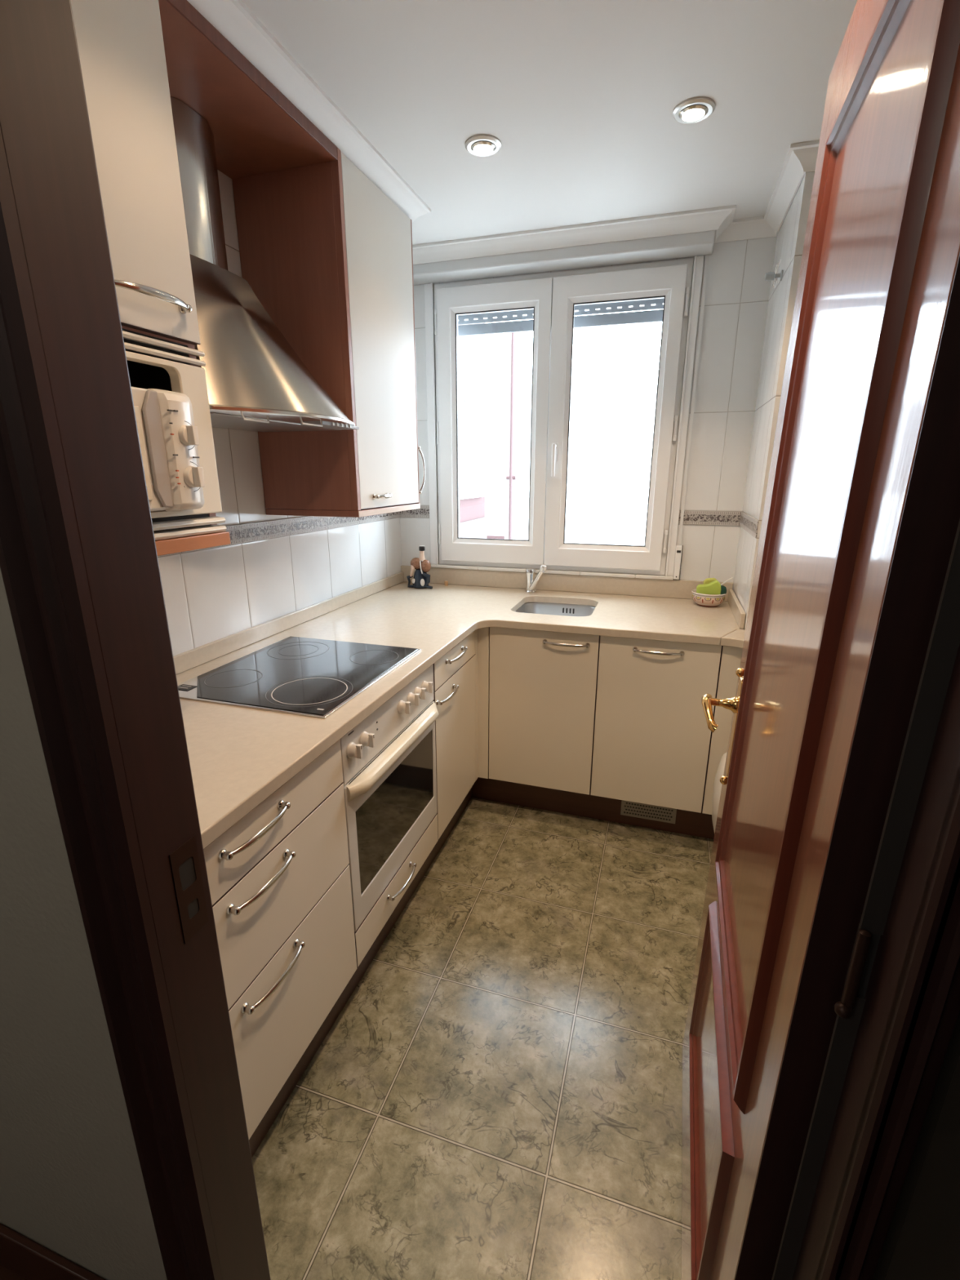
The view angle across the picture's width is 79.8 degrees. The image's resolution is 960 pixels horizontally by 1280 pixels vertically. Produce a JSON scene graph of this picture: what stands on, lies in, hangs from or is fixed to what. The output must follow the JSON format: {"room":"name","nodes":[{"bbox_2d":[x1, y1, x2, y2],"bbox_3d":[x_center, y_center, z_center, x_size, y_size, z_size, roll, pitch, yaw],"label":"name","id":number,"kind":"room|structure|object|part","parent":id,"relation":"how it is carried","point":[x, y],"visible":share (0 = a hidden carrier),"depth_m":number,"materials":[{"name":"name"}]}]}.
{"room":"kitchen","nodes":[
{"label":"kitchen","id":0,"kind":"room"},
{"bbox_2d":[0,568,167,1279],"bbox_3d":[-0.751,-0.035,0.735,3.900,2.500,0.085,5,17,17],"label":"wall","id":1,"kind":"structure","parent":0,"point":[72,1184],"depth_m":0.82,"materials":[{"name":"beige paint"}]},
{"bbox_2d":[0,1222,105,1279],"bbox_3d":[-1.544,1.058,1.262,2.229,0.105,0.013,5,17,17],"label":"baseboard","id":2,"kind":"structure","parent":1,"relation":"attached to","point":[22,1255],"depth_m":1.02,"materials":[{"name":"brown wood"}]},
{"bbox_2d":[0,127,222,1279],"bbox_3d":[-0.432,0.191,0.637,0.102,2.120,0.018,5,17,17],"label":"trim","id":3,"kind":"structure","parent":1,"relation":"attached to","point":[42,568],"depth_m":0.61,"materials":[{"name":"brown wood"}]},
{"bbox_2d":[0,0,271,1279],"bbox_3d":[-0.392,0.208,0.685,0.053,2.060,0.089,5,17,17],"label":"trim","id":4,"kind":"structure","parent":1,"relation":"attached to","point":[45,126],"depth_m":0.59,"materials":[{"name":"brown wood"}]},
{"bbox_3d":[-0.364,0.313,0.720,0.002,0.130,0.040,5,17,17],"label":"strike plate","id":5,"kind":"part","parent":4,"relation":"part of","materials":[{"name":"brown metal"}]},
{"bbox_2d":[681,0,959,1279],"bbox_3d":[0.397,0.176,0.856,0.105,2.008,0.739,6,17,18],"label":"door","id":6,"kind":"structure","parent":1,"relation":"in","point":[861,515],"depth_m":0.57,"materials":[{"name":"brown wood"}]},
{"bbox_3d":[0.387,0.750,0.983,0.014,0.350,0.473,6,17,18],"label":"panel moulding","id":7,"kind":"part","parent":6,"relation":"part of","materials":[{"name":"brown wood"}]},
{"bbox_3d":[0.467,0.179,1.126,0.072,0.252,0.086,6,17,18],"label":"lever","id":8,"kind":"part","parent":6,"relation":"part of","materials":[{"name":"gold metal"}]},
{"bbox_3d":[0.505,0.175,1.141,0.005,0.210,0.040,6,17,18],"label":"handle plate","id":9,"kind":"part","parent":6,"relation":"part of","materials":[{"name":"gold metal"}]},
{"bbox_2d":[771,519,959,1279],"bbox_3d":[0.380,0.279,0.445,0.183,2.060,0.071,5,17,17],"label":"trim","id":10,"kind":"structure","parent":1,"relation":"attached to","point":[930,760],"depth_m":0.45,"materials":[{"name":"brown wood"}]},
{"bbox_2d":[814,762,959,1279],"bbox_3d":[0.377,0.260,0.402,0.168,2.120,0.019,5,17,17],"label":"trim","id":11,"kind":"structure","parent":1,"relation":"attached to","point":[939,1011],"depth_m":0.44,"materials":[{"name":"brown wood"}]},
{"bbox_2d":[157,169,401,656],"bbox_3d":[-0.764,-0.330,2.067,0.150,2.320,2.500,5,17,17],"label":"wall","id":12,"kind":"structure","parent":0,"point":[211,595],"depth_m":1.85,"materials":[{"name":"white tile"}]},
{"bbox_2d":[70,0,231,555],"bbox_3d":[-0.798,-0.632,0.934,0.387,0.998,0.563,5,17,17],"label":"wall cabinet","id":13,"kind":"object","parent":12,"relation":"attached to","point":[121,45],"visible":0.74,"depth_m":1.03,"materials":[{"name":"brown wood"}]},
{"bbox_3d":[-0.660,-0.813,0.834,0.018,0.590,0.554,5,17,17],"label":"door","id":14,"kind":"part","parent":13,"relation":"part of","materials":[{"name":"laminate"}]},
{"bbox_3d":[-0.587,-0.619,1.033,0.039,0.018,0.189,5,17,17],"label":"handle","id":15,"kind":"part","parent":13,"relation":"part of","materials":[{"name":"silver metal"}]},
{"bbox_2d":[131,386,204,511],"bbox_3d":[-0.756,-0.328,0.992,0.370,0.216,0.418,5,17,17],"label":"microwave","id":16,"kind":"object","parent":13,"relation":"in","point":[168,435],"visible":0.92,"depth_m":1.06,"materials":[{"name":"white plastic"}]},
{"bbox_3d":[-0.641,-0.305,0.910,0.016,0.208,0.325,5,17,17],"label":"door","id":17,"kind":"part","parent":16,"relation":"part of","materials":[{"name":"white plastic"}]},
{"bbox_3d":[-0.662,-0.347,0.971,0.026,0.290,0.559,5,17,17],"label":"trim frame","id":18,"kind":"part","parent":13,"relation":"part of","materials":[{"name":"beige"}]},
{"bbox_3d":[-0.744,-0.720,1.185,0.330,0.970,0.018,5,17,17],"label":"panel","id":19,"kind":"part","parent":13,"relation":"part of","materials":[{"name":"brown wood"}]},
{"bbox_2d":[158,0,337,178],"bbox_3d":[-0.642,-1.252,1.332,0.348,0.030,0.597,5,17,17],"label":"board","id":20,"kind":"object","parent":13,"relation":"attached to","point":[255,128],"visible":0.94,"depth_m":1.32,"materials":[{"name":"brown wood"}]},
{"bbox_2d":[170,96,359,431],"bbox_3d":[-0.589,-0.895,1.419,0.460,0.704,0.588,5,17,17],"label":"extractor hood","id":21,"kind":"object","parent":12,"relation":"attached to","point":[256,381],"visible":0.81,"depth_m":1.37,"materials":[{"name":"silver metal"}]},
{"bbox_3d":[-0.504,-0.500,1.291,0.008,0.018,0.092,5,17,17],"label":"filter handle","id":22,"kind":"part","parent":21,"relation":"part of","materials":[{"name":"silver metal"}]},
{"bbox_3d":[-0.412,-0.533,1.404,0.008,0.018,0.092,5,17,17],"label":"filter handle","id":23,"kind":"part","parent":21,"relation":"part of","materials":[{"name":"silver metal"}]},
{"bbox_2d":[157,511,400,557],"bbox_3d":[-0.736,-0.355,1.886,0.004,0.060,2.198,5,17,17],"label":"trim","id":24,"kind":"structure","parent":12,"relation":"attached to","point":[260,531],"depth_m":2.04,"materials":[{"name":"tile"}]},
{"bbox_2d":[231,147,420,517],"bbox_3d":[-0.463,-0.939,1.958,0.378,0.981,0.488,5,17,17],"label":"upper cabinet","id":25,"kind":"object","parent":12,"relation":"attached to","point":[326,253],"visible":0.94,"depth_m":1.76,"materials":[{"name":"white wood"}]},
{"bbox_3d":[-0.559,-0.889,1.747,0.326,0.960,0.018,5,17,17],"label":"panel","id":26,"kind":"part","parent":25,"relation":"part of","materials":[{"name":"brown wood"}]},
{"bbox_3d":[-0.319,-0.939,1.917,0.018,0.954,0.460,5,17,17],"label":"door","id":27,"kind":"part","parent":25,"relation":"part of","materials":[{"name":"laminate"}]},
{"bbox_3d":[-0.325,-0.487,1.946,0.030,0.018,0.112,5,17,17],"label":"handle","id":28,"kind":"part","parent":25,"relation":"part of","materials":[{"name":"silver metal"}]},
{"bbox_3d":[-0.404,-1.014,2.180,0.348,0.961,0.005,5,17,17],"label":"panel","id":29,"kind":"part","parent":25,"relation":"part of","materials":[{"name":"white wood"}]},
{"bbox_2d":[417,445,425,493],"bbox_3d":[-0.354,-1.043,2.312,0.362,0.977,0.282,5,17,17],"label":"handle","id":30,"kind":"object","parent":25,"relation":"attached to","point":[419,446],"visible":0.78,"depth_m":2.25,"materials":[{"name":"metal"}]},
{"bbox_2d":[0,796,713,1279],"bbox_3d":[-0.678,1.129,1.315,3.900,0.060,4.600,5,17,17],"label":"floor","id":31,"kind":"structure","parent":0,"point":[497,1095],"depth_m":1.40,"materials":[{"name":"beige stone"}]},
{"bbox_2d":[203,739,356,1139],"bbox_3d":[-0.672,0.589,1.241,0.622,0.673,0.550,5,17,17],"label":"base cabinet","id":32,"kind":"object","parent":31,"relation":"on","point":[279,881],"visible":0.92,"depth_m":1.17,"materials":[{"name":"brown"}]},
{"bbox_3d":[-0.400,0.344,1.044,0.030,0.018,0.178,5,17,17],"label":"handle","id":33,"kind":"part","parent":32,"relation":"part of","materials":[{"name":"silver metal"}]},
{"bbox_3d":[-0.400,0.451,1.075,0.030,0.018,0.178,5,17,17],"label":"handle","id":34,"kind":"part","parent":32,"relation":"part of","materials":[{"name":"silver metal"}]},
{"bbox_3d":[-0.400,0.664,1.137,0.030,0.018,0.178,5,17,17],"label":"handle","id":35,"kind":"part","parent":32,"relation":"part of","materials":[{"name":"silver metal"}]},
{"bbox_3d":[-0.412,0.348,1.086,0.018,0.119,0.546,5,17,17],"label":"drawer","id":36,"kind":"part","parent":32,"relation":"part of","materials":[{"name":"beige laminate"}]},
{"bbox_3d":[-0.413,0.515,1.135,0.018,0.220,0.546,5,17,17],"label":"drawer","id":37,"kind":"part","parent":32,"relation":"part of","materials":[{"name":"beige laminate"}]},
{"bbox_3d":[-0.413,0.779,1.212,0.018,0.320,0.546,5,17,17],"label":"drawer","id":38,"kind":"part","parent":32,"relation":"part of","materials":[{"name":"beige laminate"}]},
{"bbox_2d":[173,565,746,849],"bbox_3d":[0.018,0.028,1.749,1.582,0.113,2.194,5,17,17],"label":"countertop","id":39,"kind":"structure","parent":32,"relation":"on","point":[239,757],"depth_m":2.04,"materials":[{"name":"beige stone"}]},
{"bbox_2d":[177,635,421,718],"bbox_3d":[-0.503,0.082,1.642,0.488,0.007,0.558,5,17,17],"label":"cooktop","id":40,"kind":"object","parent":39,"relation":"in","point":[315,677],"visible":0.99,"depth_m":1.58,"materials":[{"name":"black glass"}]},
{"bbox_2d":[406,545,432,589],"bbox_3d":[-0.288,-0.357,2.797,0.137,0.206,0.081,5,17,17],"label":"bottle","id":41,"kind":"object","parent":39,"relation":"on","point":[421,580],"visible":1,"depth_m":2.78,"materials":[{"name":"blue ceramic"}]},
{"bbox_3d":[-0.340,-0.289,2.815,0.040,0.064,0.019,5,17,17],"label":"leg","id":42,"kind":"part","parent":41,"relation":"part of","materials":[{"name":"blue ceramic"}]},
{"bbox_3d":[-0.328,-0.335,2.789,0.022,0.064,0.033,-6,17,-19],"label":"arm","id":43,"kind":"part","parent":41,"relation":"part of","materials":[{"name":"beige ceramic"}]},
{"bbox_3d":[-0.253,-0.287,2.782,0.050,0.078,0.024,5,17,17],"label":"leg","id":44,"kind":"part","parent":41,"relation":"part of","materials":[{"name":"blue ceramic"}]},
{"bbox_2d":[524,564,546,592],"bbox_3d":[0.265,-0.288,2.677,0.052,0.140,0.129,-14,21,-40],"label":"tap","id":45,"kind":"object","parent":39,"relation":"on","point":[532,580],"visible":1,"depth_m":2.68,"materials":[{"name":"silver metal"}]},
{"bbox_3d":[0.264,-0.282,2.666,0.026,0.116,0.093,-12,20,-36],"label":"spout","id":46,"kind":"part","parent":45,"relation":"part of","materials":[{"name":"silver metal"}]},
{"bbox_3d":[0.288,-0.326,2.619,0.027,0.034,0.032,-14,21,-39],"label":"lever","id":47,"kind":"part","parent":45,"relation":"part of","materials":[{"name":"silver metal"}]},
{"bbox_2d":[515,601,595,616],"bbox_3d":[0.323,-0.044,2.479,0.378,0.156,0.392,5,17,17],"label":"sink","id":48,"kind":"object","parent":39,"relation":"in","point":[535,607],"visible":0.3,"depth_m":2.62,"materials":[{"name":"silver metal"}]},
{"bbox_2d":[691,588,726,607],"bbox_3d":[0.972,-0.178,2.446,0.140,0.058,0.140,5,17,17],"label":"patterned bowl","id":49,"kind":"object","parent":39,"relation":"on","point":[704,600],"visible":0.8,"depth_m":2.40,"materials":[{"name":"ceramic"}]},
{"bbox_2d":[696,580,720,595],"bbox_3d":[0.962,-0.220,2.415,0.096,0.063,0.036,5,17,17],"label":"sponge","id":50,"kind":"object","parent":49,"relation":"on","point":[713,588],"visible":0.91,"depth_m":2.40,"materials":[{"name":"green"}]},
{"bbox_2d":[702,577,716,584],"bbox_3d":[0.980,-0.232,2.446,0.059,0.065,0.026,5,17,17],"label":"sponge","id":51,"kind":"object","parent":49,"relation":"in","point":[707,580],"visible":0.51,"depth_m":2.43,"materials":[{"name":"yellow"}]},
{"bbox_2d":[720,585,726,594],"bbox_3d":[1.014,-0.207,2.410,0.040,0.042,0.047,5,17,17],"label":"pad","id":52,"kind":"object","parent":49,"relation":"in","point":[723,589],"visible":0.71,"depth_m":2.39,"materials":[{"name":"teal"}]},
{"bbox_2d":[720,577,733,585],"bbox_3d":[1.038,-0.238,2.447,0.068,0.062,0.026,5,17,17],"label":"dish brush","id":53,"kind":"object","parent":49,"relation":"in","point":[731,578],"visible":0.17,"depth_m":2.44,"materials":[{"name":"white plastic"}]},
{"bbox_2d":[248,786,472,1157],"bbox_3d":[-0.300,0.861,1.825,0.018,0.168,1.696,5,17,17],"label":"plinth","id":54,"kind":"object","parent":31,"relation":"on","point":[285,1092],"visible":0.25,"depth_m":1.57,"materials":[{"name":"brown"}]},
{"bbox_2d":[354,813,438,967],"bbox_3d":[-0.502,0.709,1.835,0.622,0.110,0.570,5,17,17],"label":"base cabinet","id":55,"kind":"object","parent":31,"relation":"on","point":[376,918],"visible":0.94,"depth_m":1.68,"materials":[{"name":"brown wood"}]},
{"bbox_2d":[340,664,439,931],"bbox_3d":[-0.489,0.387,1.737,0.608,0.559,0.568,5,17,17],"label":"oven","id":56,"kind":"object","parent":55,"relation":"in","point":[388,759],"visible":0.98,"depth_m":1.59,"materials":[{"name":"white metal"}]},
{"bbox_3d":[-0.296,0.264,1.369,0.030,0.038,0.038,5,17,17],"label":"knob","id":57,"kind":"part","parent":56,"relation":"part of","materials":[{"name":"white plastic"}]},
{"bbox_3d":[-0.277,0.248,1.425,0.030,0.038,0.038,5,17,17],"label":"knob","id":58,"kind":"part","parent":56,"relation":"part of","materials":[{"name":"white plastic"}]},
{"bbox_3d":[-0.245,0.205,1.603,0.020,0.136,0.568,5,17,17],"label":"control panel","id":59,"kind":"part","parent":56,"relation":"part of","materials":[{"name":"metal"}]},
{"bbox_3d":[-0.220,0.297,1.620,0.042,0.042,0.550,5,17,17],"label":"handle","id":60,"kind":"part","parent":56,"relation":"part of","materials":[{"name":"beige metal"}]},
{"bbox_3d":[-0.241,0.478,1.690,0.016,0.252,0.506,5,17,17],"label":"door glass","id":61,"kind":"part","parent":56,"relation":"part of","materials":[{"name":"black glass"}]},
{"bbox_3d":[-0.212,0.191,1.622,0.030,0.038,0.038,5,17,17],"label":"knob","id":62,"kind":"part","parent":56,"relation":"part of","materials":[{"name":"white plastic"}]},
{"bbox_3d":[-0.192,0.173,1.681,0.030,0.038,0.038,5,17,17],"label":"knob","id":63,"kind":"part","parent":56,"relation":"part of","materials":[{"name":"white plastic"}]},
{"bbox_3d":[-0.178,0.161,1.725,0.030,0.038,0.038,5,17,17],"label":"knob","id":64,"kind":"part","parent":56,"relation":"part of","materials":[{"name":"white plastic"}]},
{"bbox_3d":[-0.161,0.146,1.776,0.030,0.038,0.038,5,17,17],"label":"knob","id":65,"kind":"part","parent":56,"relation":"part of","materials":[{"name":"white plastic"}]},
{"bbox_3d":[-0.227,0.722,1.720,0.030,0.018,0.171,5,17,17],"label":"handle","id":66,"kind":"part","parent":55,"relation":"part of","materials":[{"name":"silver metal"}]},
{"bbox_2d":[432,630,475,839],"bbox_3d":[-0.349,0.305,2.215,0.622,0.673,0.430,5,17,17],"label":"base cabinet","id":67,"kind":"object","parent":31,"relation":"on","point":[454,673],"visible":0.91,"depth_m":2.10,"materials":[{"name":"brown wood"}]},
{"bbox_3d":[-0.105,0.187,1.964,0.030,0.018,0.176,5,17,17],"label":"handle","id":68,"kind":"part","parent":67,"relation":"part of","materials":[{"name":"silver metal"}]},
{"bbox_3d":[-0.090,0.058,2.057,0.018,0.106,0.427,5,17,17],"label":"drawer","id":69,"kind":"part","parent":67,"relation":"part of","materials":[{"name":"beige laminate"}]},
{"bbox_3d":[-0.076,0.053,2.018,0.030,0.018,0.180,5,17,17],"label":"handle","id":70,"kind":"part","parent":67,"relation":"part of","materials":[{"name":"silver metal"}]},
{"bbox_2d":[475,626,489,780],"bbox_3d":[0.003,0.265,2.351,0.064,0.673,0.049,5,17,17],"label":"post","id":71,"kind":"object","parent":67,"relation":"attached to","point":[482,635],"visible":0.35,"depth_m":2.35,"materials":[{"name":"beige laminate"}]},
{"bbox_2d":[488,626,599,795],"bbox_3d":[0.323,0.212,2.535,0.425,0.673,0.612,5,17,17],"label":"base cabinet","id":72,"kind":"object","parent":31,"relation":"on","point":[543,684],"visible":0.94,"depth_m":2.28,"materials":[{"name":"brown wood"}]},
{"bbox_3d":[0.322,0.016,2.161,0.180,0.018,0.030,5,17,17],"label":"handle","id":73,"kind":"part","parent":72,"relation":"part of","materials":[{"name":"silver metal"}]},
{"bbox_2d":[472,777,714,839],"bbox_3d":[0.482,0.681,2.442,1.081,0.168,0.020,5,17,17],"label":"plinth","id":74,"kind":"object","parent":31,"relation":"on","point":[660,818],"visible":0.62,"depth_m":2.44,"materials":[{"name":"brown wood"}]},
{"bbox_2d":[620,800,676,823],"bbox_3d":[0.694,0.685,2.363,0.218,0.119,0.004,5,17,17],"label":"floor vent","id":75,"kind":"object","parent":74,"relation":"in","point":[633,811],"depth_m":2.37,"materials":[{"name":"grey metal"}]},
{"bbox_2d":[590,635,721,813],"bbox_3d":[0.728,0.248,2.412,0.420,0.673,0.612,5,17,17],"label":"base cabinet","id":76,"kind":"object","parent":31,"relation":"on","point":[651,740],"visible":0.92,"depth_m":2.15,"materials":[{"name":"brown wood"}]},
{"bbox_3d":[0.640,0.045,2.063,0.180,0.018,0.030,5,17,17],"label":"handle","id":77,"kind":"part","parent":76,"relation":"part of","materials":[{"name":"silver metal"}]},
{"bbox_2d":[711,752,726,832],"bbox_3d":[1.052,0.549,1.691,0.680,0.845,0.585,5,17,17],"label":"washing machine","id":78,"kind":"object","parent":31,"relation":"on","point":[717,785],"visible":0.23,"depth_m":1.77,"materials":[{"name":"white plastic"}]},
{"bbox_2d":[720,629,745,648],"bbox_3d":[1.082,0.105,1.635,0.698,0.030,0.797,5,17,17],"label":"countertop","id":79,"kind":"structure","parent":78,"relation":"on","point":[735,638],"depth_m":1.97,"materials":[{"name":"beige stone"}]},
{"bbox_2d":[702,645,742,814],"bbox_3d":[0.984,0.267,2.349,0.102,0.673,0.582,5,17,17],"label":"base cabinet","id":80,"kind":"object","parent":31,"relation":"on","point":[731,656],"visible":0.25,"depth_m":2.07,"materials":[{"name":"brown wood"}]},
{"bbox_2d":[240,0,857,244],"bbox_3d":[0.321,-1.373,1.360,2.450,0.080,2.580,5,17,17],"label":"ceiling","id":81,"kind":"structure","parent":0,"point":[580,97],"depth_m":1.41,"materials":[{"name":"white paint"}]},
{"bbox_2d":[465,134,501,156],"bbox_3d":[0.009,-1.406,1.640,0.104,0.014,0.104,5,17,17],"label":"recessed light","id":82,"kind":"object","parent":81,"relation":"in","point":[482,145],"visible":1,"depth_m":1.62,"materials":[{"name":"white metal"}]},
{"bbox_3d":[0.009,-1.405,1.640,0.052,0.012,0.052,5,17,17],"label":"bulb","id":83,"kind":"part","parent":82,"relation":"part of","materials":[{"name":"beige glass"}]},
{"bbox_2d":[672,97,715,123],"bbox_3d":[0.550,-1.359,1.481,0.104,0.014,0.104,5,17,17],"label":"recessed light","id":84,"kind":"object","parent":81,"relation":"in","point":[695,109],"visible":1,"depth_m":1.47,"materials":[{"name":"white metal"}]},
{"bbox_3d":[0.550,-1.359,1.481,0.052,0.012,0.052,5,17,17],"label":"bulb","id":85,"kind":"part","parent":84,"relation":"part of","materials":[{"name":"beige glass"}]},
{"bbox_2d":[400,235,777,588],"bbox_3d":[0.734,-0.516,2.708,2.300,2.320,0.280,5,17,17],"label":"wall","id":86,"kind":"structure","parent":0,"point":[737,294],"depth_m":2.36,"materials":[{"name":"white tile"}]},
{"bbox_2d":[400,505,429,518],"bbox_3d":[-0.325,-0.641,2.867,0.160,0.060,0.004,5,17,17],"label":"trim","id":87,"kind":"structure","parent":86,"relation":"attached to","point":[424,512],"depth_m":2.86,"materials":[{"name":"tile"}]},
{"bbox_2d":[431,564,673,580],"bbox_3d":[0.306,-0.327,2.737,1.169,0.015,0.026,5,17,17],"label":"trim","id":88,"kind":"structure","parent":86,"relation":"attached to","point":[439,566],"depth_m":2.70,"materials":[{"name":"white stone"}]},
{"bbox_2d":[433,257,693,575],"bbox_3d":[0.312,-0.934,2.563,1.091,1.247,0.133,5,17,17],"label":"window","id":89,"kind":"structure","parent":86,"relation":"in","point":[553,296],"depth_m":2.51,"materials":[{"name":"white plastic"}]},
{"bbox_3d":[0.060,-0.957,2.643,0.516,1.197,0.052,5,17,17],"label":"sash","id":90,"kind":"part","parent":89,"relation":"part of","materials":[{"name":"white plastic"}]},
{"bbox_3d":[0.328,-0.801,2.549,0.026,0.145,0.045,5,17,17],"label":"handle","id":91,"kind":"part","parent":89,"relation":"part of","materials":[{"name":"white plastic"}]},
{"bbox_2d":[457,297,664,336],"bbox_3d":[0.347,-1.493,2.513,1.110,0.236,0.019,5,17,17],"label":"roller shutter","id":92,"kind":"object","parent":89,"relation":"attached to","point":[647,316],"visible":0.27,"depth_m":2.50,"materials":[{"name":"grey plastic"}]},
{"bbox_3d":[0.560,-0.912,2.490,0.526,1.197,0.052,5,17,17],"label":"sash","id":93,"kind":"part","parent":89,"relation":"part of","materials":[{"name":"white plastic"}]},
{"bbox_2d":[424,255,703,576],"bbox_3d":[0.308,-0.935,2.563,1.169,1.249,0.020,5,17,17],"label":"trim","id":94,"kind":"structure","parent":86,"relation":"attached to","point":[698,260],"depth_m":2.54,"materials":[{"name":"white plastic"}]},
{"bbox_2d":[413,230,715,284],"bbox_3d":[0.227,-1.571,2.344,1.365,0.092,0.130,5,17,17],"label":"trim","id":95,"kind":"structure","parent":86,"relation":"attached to","point":[700,243],"depth_m":2.28,"materials":[{"name":"white plastic"}]},
{"bbox_2d":[673,545,683,579],"bbox_3d":[0.876,-0.343,2.542,0.028,0.149,0.026,5,17,17],"label":"strap winder","id":96,"kind":"object","parent":86,"relation":"attached to","point":[678,553],"visible":1,"depth_m":2.53,"materials":[{"name":"white plastic"}]},
{"bbox_2d":[677,254,709,545],"bbox_3d":[0.875,-0.949,2.365,0.013,1.109,0.002,5,17,17],"label":"strap","id":97,"kind":"object","parent":86,"relation":"hanging from","point":[707,256],"visible":1,"depth_m":2.35,"materials":[{"name":"white"}]},
{"bbox_2d":[678,510,741,525],"bbox_3d":[0.987,-0.524,2.466,0.250,0.060,0.004,5,17,17],"label":"trim","id":98,"kind":"structure","parent":86,"relation":"attached to","point":[691,517],"depth_m":2.46,"materials":[{"name":"tile"}]},
{"bbox_2d":[732,171,814,629],"bbox_3d":[1.324,-0.349,2.135,0.614,2.320,0.500,5,17,17],"label":"wall","id":99,"kind":"structure","parent":0,"point":[790,238],"depth_m":1.98,"materials":[{"name":"white tile"}]},
{"bbox_2d":[186,0,819,264],"bbox_3d":[0.311,-1.278,1.270,2.199,0.052,2.199,5,17,17],"label":"trim","id":100,"kind":"structure","parent":99,"relation":"attached to","point":[233,19],"depth_m":1.84,"materials":[{"name":"white paint"}]},
{"bbox_2d":[739,511,759,537],"bbox_3d":[1.029,-0.447,2.202,0.004,0.060,0.494,5,17,17],"label":"trim","id":101,"kind":"structure","parent":99,"relation":"attached to","point":[750,524],"depth_m":2.15,"materials":[{"name":"tile"}]},
{"bbox_2d":[764,258,782,288],"bbox_3d":[0.995,-1.240,1.946,0.054,0.085,0.032,5,17,17],"label":"wall hook","id":102,"kind":"object","parent":99,"relation":"attached to","point":[769,276],"visible":1,"depth_m":1.94,"materials":[{"name":"grey plastic"}]},
{"bbox_3d":[0.995,-1.234,1.947,0.054,0.032,0.032,5,17,17],"label":"stem","id":103,"kind":"part","parent":102,"relation":"part of","materials":[{"name":"grey plastic"}]},
{"bbox_3d":[1.004,-1.258,1.936,0.016,0.045,0.006,9,18,28],"label":"arm","id":104,"kind":"part","parent":102,"relation":"part of","materials":[{"name":"silver metal"}]},
{"label":"outside","id":105,"kind":"structure","parent":0,"visible":0},
{"bbox_3d":[1.569,2.187,8.476,17.000,0.100,8.100,5,17,17],"label":"floor","id":106,"kind":"structure","parent":105,"visible":0},
{"bbox_2d":[457,323,487,538],"bbox_3d":[-2.392,-2.383,6.101,4.050,10.000,3.790,5,17,17],"label":"building","id":107,"kind":"structure","parent":106,"relation":"on","point":[473,520],"depth_m":6.80,"materials":[{"name":"grey paint"}]},
{"bbox_3d":[-0.124,-2.260,6.757,0.008,1.000,0.740,5,17,17],"label":"pane","id":108,"kind":"part","parent":107,"relation":"part of","materials":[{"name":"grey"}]},
{"bbox_2d":[506,332,515,539],"bbox_3d":[0.469,-1.340,8.960,0.140,6.400,0.070,5,17,17],"label":"drain pipe","id":109,"kind":"object","parent":106,"relation":"on","point":[511,477],"visible":0.41,"depth_m":8.45,"materials":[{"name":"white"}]},
{"bbox_2d":[484,369,658,545],"bbox_3d":[2.941,-2.042,11.730,17.000,6.200,1.060,5,17,17],"label":"building","id":110,"kind":"structure","parent":106,"relation":"on","point":[612,415],"depth_m":11.13,"materials":[{"name":"grey paint"}]},
{"bbox_3d":[-0.118,-1.905,12.236,1.300,0.650,0.060,5,17,17],"label":"red panel","id":111,"kind":"part","parent":110,"relation":"part of","materials":[{"name":"red paint"}]}
]}

